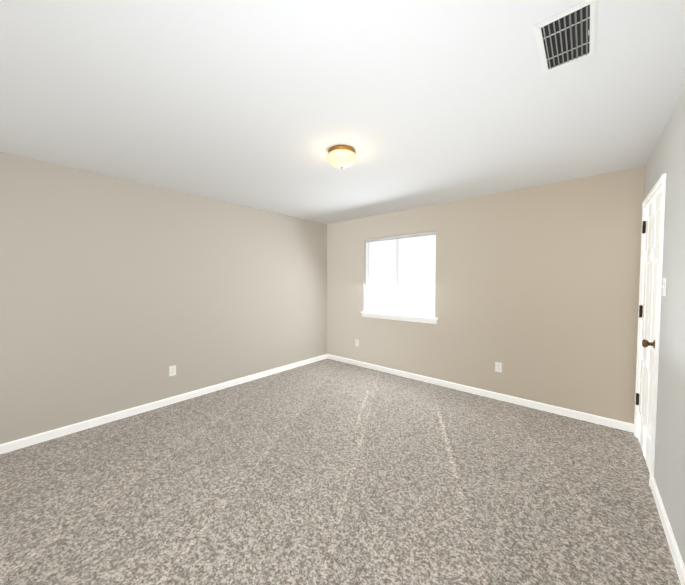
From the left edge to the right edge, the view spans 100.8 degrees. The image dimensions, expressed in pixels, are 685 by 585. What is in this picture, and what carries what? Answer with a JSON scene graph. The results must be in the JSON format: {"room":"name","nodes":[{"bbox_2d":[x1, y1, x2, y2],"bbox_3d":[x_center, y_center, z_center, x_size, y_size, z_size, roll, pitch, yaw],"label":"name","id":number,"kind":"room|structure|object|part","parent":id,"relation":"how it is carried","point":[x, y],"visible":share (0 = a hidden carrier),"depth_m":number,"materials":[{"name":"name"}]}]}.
{"room":"empty bedroom","nodes":[
{"label":"empty bedroom","id":0,"kind":"room"},
{"bbox_2d":[0,152,326,443],"bbox_3d":[-1.719,0.045,3.650,0.120,2.465,4.580,2,3,41],"label":"wall","id":1,"kind":"structure","parent":0,"point":[117,294],"depth_m":2.99,"materials":[{"name":"beige paint"}]},
{"bbox_2d":[0,354,327,453],"bbox_3d":[-1.682,1.240,3.636,0.013,0.078,4.300,2,3,41],"label":"baseboard","id":2,"kind":"structure","parent":1,"relation":"attached to","point":[115,416],"depth_m":3.00,"materials":[{"name":"white wood"}]},
{"bbox_2d":[169,365,175,375],"bbox_3d":[-1.971,0.909,3.290,0.008,0.115,0.070,2,3,41],"label":"electrical outlet","id":3,"kind":"object","parent":1,"relation":"attached to","point":[172,370],"visible":1,"depth_m":3.29,"materials":[{"name":"white plastic"}]},
{"bbox_2d":[0,358,680,584],"bbox_3d":[-0.158,1.356,2.352,4.242,0.060,4.580,2,3,41],"label":"floor","id":4,"kind":"structure","parent":0,"point":[327,471],"depth_m":1.88,"materials":[{"name":"carpet"}]},
{"bbox_2d":[0,0,684,223],"bbox_3d":[-0.158,-1.187,2.259,4.242,0.100,4.580,2,3,41],"label":"ceiling","id":5,"kind":"structure","parent":0,"point":[265,105],"depth_m":1.60,"materials":[{"name":"white paint"}]},
{"bbox_2d":[327,145,355,168],"bbox_3d":[-0.006,-1.069,2.285,0.234,0.138,0.234,2,3,41],"label":"light fixture","id":6,"kind":"object","parent":5,"relation":"attached to","point":[341,156],"visible":1,"depth_m":2.21,"materials":[{"name":"white glass"}]},
{"bbox_2d":[534,0,597,73],"bbox_3d":[0.975,-1.093,1.234,0.197,0.014,0.350,2,3,41],"label":"ceiling vent","id":7,"kind":"object","parent":5,"relation":"in","point":[566,37],"visible":1,"depth_m":1.21,"materials":[{"name":"white metal"}]},
{"bbox_2d":[327,166,645,423],"bbox_3d":[1.330,0.035,3.940,4.122,2.465,0.160,2,3,41],"label":"wall","id":8,"kind":"structure","parent":0,"point":[537,292],"depth_m":3.21,"materials":[{"name":"paint"}]},
{"bbox_2d":[361,312,437,323],"bbox_3d":[0.830,0.375,4.313,1.302,0.080,0.117,2,3,41],"label":"window sill","id":9,"kind":"structure","parent":8,"relation":"attached to","point":[423,319],"depth_m":4.21,"materials":[{"name":"white wood"}]},
{"bbox_2d":[365,231,435,316],"bbox_3d":[0.837,-0.263,4.299,1.196,1.188,0.054,2,3,41],"label":"window","id":10,"kind":"structure","parent":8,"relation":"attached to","point":[400,275],"depth_m":4.25,"materials":[{"name":"white glass"}]},
{"bbox_2d":[371,234,435,241],"bbox_3d":[0.889,-0.255,4.359,1.212,1.212,0.075,2,3,41],"label":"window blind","id":11,"kind":"structure","parent":8,"relation":"in","point":[401,238],"depth_m":4.30,"materials":[{"name":"white plastic"}]},
{"bbox_2d":[328,354,633,432],"bbox_3d":[1.231,1.229,3.938,3.972,0.078,0.040,2,3,41],"label":"baseboard","id":12,"kind":"structure","parent":8,"relation":"attached to","point":[621,425],"depth_m":3.35,"materials":[{"name":"white wood"}]},
{"bbox_2d":[495,362,501,372],"bbox_3d":[1.869,0.895,3.396,0.070,0.115,0.008,2,3,41],"label":"electrical outlet","id":13,"kind":"object","parent":8,"relation":"attached to","point":[498,366],"visible":1,"depth_m":3.39,"materials":[{"name":"white plastic"}]},
{"bbox_2d":[644,89,684,565],"bbox_3d":[1.352,0.146,0.901,0.120,2.465,4.420,2,3,41],"label":"wall","id":14,"kind":"structure","parent":0,"point":[667,156],"depth_m":1.63,"materials":[{"name":"grey paint"}]},
{"bbox_2d":[636,191,660,472],"bbox_3d":[2.411,0.292,2.252,0.104,2.049,0.764,2,3,41],"label":"door","id":15,"kind":"structure","parent":14,"relation":"in","point":[649,317],"depth_m":2.24,"materials":[{"name":"white wood"}]},
{"bbox_3d":[2.672,0.193,2.517,0.053,1.652,0.018,2,3,41],"label":"door hinges","id":16,"kind":"part","parent":15,"relation":"part of","materials":[{"name":"black metal"}]},
{"bbox_3d":[2.194,0.368,2.030,0.069,0.066,0.066,2,3,41],"label":"knob","id":17,"kind":"part","parent":15,"relation":"part of","materials":[{"name":"brown metal"}]},
{"bbox_2d":[634,173,665,486],"bbox_3d":[2.458,0.267,2.204,0.137,2.127,0.886,2,3,41],"label":"door frame","id":18,"kind":"structure","parent":14,"relation":"attached to","point":[660,184],"depth_m":1.94,"materials":[{"name":"white wood"}]},
{"bbox_2d":[660,278,665,295],"bbox_3d":[2.051,-0.035,1.817,0.023,0.115,0.070,2,3,41],"label":"switch plate","id":19,"kind":"object","parent":14,"relation":"attached to","point":[664,288],"visible":1,"depth_m":1.80,"materials":[{"name":"white plastic"}]},
{"bbox_2d":[651,478,684,584],"bbox_3d":[1.039,1.348,0.683,0.013,0.078,3.313,2,3,41],"label":"baseboard","id":20,"kind":"structure","parent":14,"relation":"attached to","point":[676,555],"depth_m":1.52,"materials":[{"name":"white wood"}]}
]}

